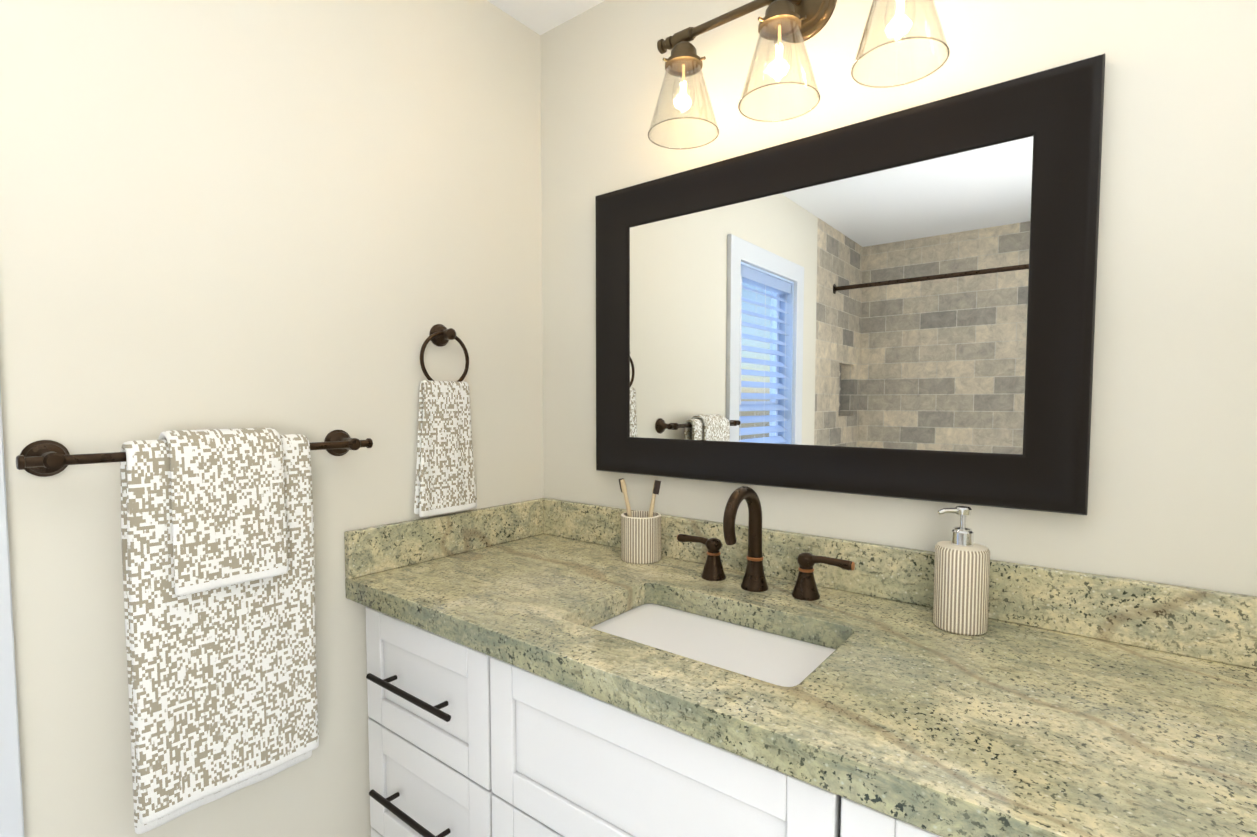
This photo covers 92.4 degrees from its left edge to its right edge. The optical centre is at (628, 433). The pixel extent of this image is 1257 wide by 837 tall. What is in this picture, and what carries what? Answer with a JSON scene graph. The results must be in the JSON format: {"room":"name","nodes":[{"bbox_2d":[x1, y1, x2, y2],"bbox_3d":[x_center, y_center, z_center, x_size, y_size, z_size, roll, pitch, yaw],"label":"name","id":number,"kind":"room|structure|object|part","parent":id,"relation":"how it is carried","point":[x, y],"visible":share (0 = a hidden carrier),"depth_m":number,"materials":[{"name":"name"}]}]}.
{"room":"bathroom","nodes":[
{"label":"bathroom","id":0,"kind":"room"},
{"bbox_2d":[0,0,543,836],"bbox_3d":[-1.193,0.092,0.631,0.120,2.300,3.160,2,4,38],"label":"wall","id":1,"kind":"structure","parent":0,"point":[312,220],"depth_m":1.13,"materials":[{"name":"paint"}]},
{"bbox_2d":[0,388,23,836],"bbox_3d":[-1.155,-0.015,0.561,0.020,1.450,0.795,2,4,38],"label":"door frame","id":2,"kind":"structure","parent":1,"relation":"in","point":[11,814],"depth_m":0.88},
{"bbox_2d":[16,428,372,833],"bbox_3d":[-0.708,0.320,1.075,0.111,0.658,0.526,2,4,38],"label":"towel rail","id":3,"kind":"object","parent":1,"relation":"attached to","point":[217,540],"visible":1,"depth_m":1.02,"materials":[{"name":"white fabric"}]},
{"bbox_2d":[120,434,318,833],"bbox_3d":[-0.705,0.327,1.064,0.055,0.646,0.283,2,4,38],"label":"hanging towel","id":4,"kind":"object","parent":3,"relation":"hanging from","point":[222,681],"depth_m":1.02,"materials":[{"name":"white fabric"}]},
{"bbox_2d":[344,498,543,577],"bbox_3d":[-0.425,0.247,1.503,0.021,0.100,0.565,2,4,38],"label":"backsplash","id":5,"kind":"structure","parent":1,"relation":"attached to","point":[369,550],"depth_m":1.44,"materials":[{"name":"green stone"}]},
{"bbox_2d":[414,324,476,517],"bbox_3d":[-0.438,-0.036,1.449,0.054,0.456,0.168,2,4,38],"label":"towel ring","id":6,"kind":"object","parent":1,"relation":"attached to","point":[445,478],"visible":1,"depth_m":1.44,"materials":[{"name":"white fabric"}]},
{"bbox_2d":[487,0,604,34],"bbox_3d":[-0.417,-1.075,-0.036,2.090,0.100,3.160,2,4,38],"label":"ceiling","id":7,"kind":"structure","parent":0,"point":[540,17],"depth_m":1.58,"materials":[{"name":"paint"}]},
{"bbox_2d":[540,0,1256,595],"bbox_3d":[0.566,0.064,1.184,1.970,2.300,0.120,2,4,38],"label":"wall","id":8,"kind":"structure","parent":0,"point":[1172,492],"depth_m":0.97,"materials":[{"name":"paint"}]},
{"bbox_2d":[647,0,949,149],"bbox_3d":[0.298,-0.776,1.150,0.580,0.301,0.195,2,4,38],"label":"sconce","id":9,"kind":"object","parent":8,"relation":"attached to","point":[795,21],"visible":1,"depth_m":1.17,"materials":[{"name":"clear glass"}]},
{"bbox_2d":[595,53,1104,514],"bbox_3d":[0.327,-0.241,1.257,1.025,0.707,0.035,2,4,38],"label":"mirror","id":10,"kind":"object","parent":8,"relation":"attached to","point":[900,304],"visible":1,"depth_m":1.15,"materials":[{"name":"black metal"}]},
{"bbox_3d":[0.336,-0.242,1.268,0.865,0.547,0.005,2,4,38],"label":"glass","id":11,"kind":"part","parent":10,"relation":"part of","materials":[{"name":"silver metal"}]},
{"bbox_2d":[544,498,1256,669],"bbox_3d":[0.474,0.264,1.174,1.844,0.100,0.021,2,4,38],"label":"backsplash","id":12,"kind":"structure","parent":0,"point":[1220,626],"depth_m":1.01,"materials":[{"name":"green stone"}]},
{"bbox_3d":[-0.417,1.322,0.087,2.090,0.100,3.160,2,4,38],"label":"floor","id":13,"kind":"structure","parent":0,"visible":0},
{"bbox_2d":[346,594,967,836],"bbox_3d":[0.295,0.797,0.973,1.844,0.853,0.600,2,4,38],"label":"bathroom vanity","id":14,"kind":"object","parent":13,"relation":"on","point":[466,739],"depth_m":0.96,"materials":[{"name":"white wood"}]},
{"bbox_2d":[345,534,1256,836],"bbox_3d":[0.299,0.348,0.955,1.844,0.045,0.587,2,4,38],"label":"countertop","id":15,"kind":"structure","parent":14,"relation":"on","point":[1011,729],"depth_m":0.77,"materials":[{"name":"green stone"}]},
{"bbox_2d":[618,478,660,563],"bbox_3d":[0.028,0.204,1.442,0.103,0.192,0.096,2,4,38],"label":"toothbrush holder","id":16,"kind":"object","parent":15,"relation":"on","point":[640,537],"visible":1,"depth_m":1.40,"materials":[{"name":"ceramic"}]},
{"bbox_2d":[572,590,851,693],"bbox_3d":[0.128,0.430,1.032,0.510,0.152,0.350,2,4,38],"label":"sink","id":17,"kind":"object","parent":15,"relation":"in","point":[774,653],"depth_m":1.07,"materials":[{"name":"white ceramic"}]},
{"bbox_2d":[677,486,854,600],"bbox_3d":[0.230,0.207,1.180,0.384,0.212,0.160,2,4,38],"label":"faucet","id":18,"kind":"object","parent":15,"relation":"on","point":[805,586],"visible":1,"depth_m":1.19,"materials":[{"name":"brown metal"}]},
{"bbox_2d":[933,506,989,635],"bbox_3d":[0.553,0.222,1.000,0.080,0.202,0.080,2,4,38],"label":"soap dispenser","id":19,"kind":"object","parent":15,"relation":"on","point":[961,582],"visible":1,"depth_m":0.97,"materials":[{"name":"ceramic"}]}
]}

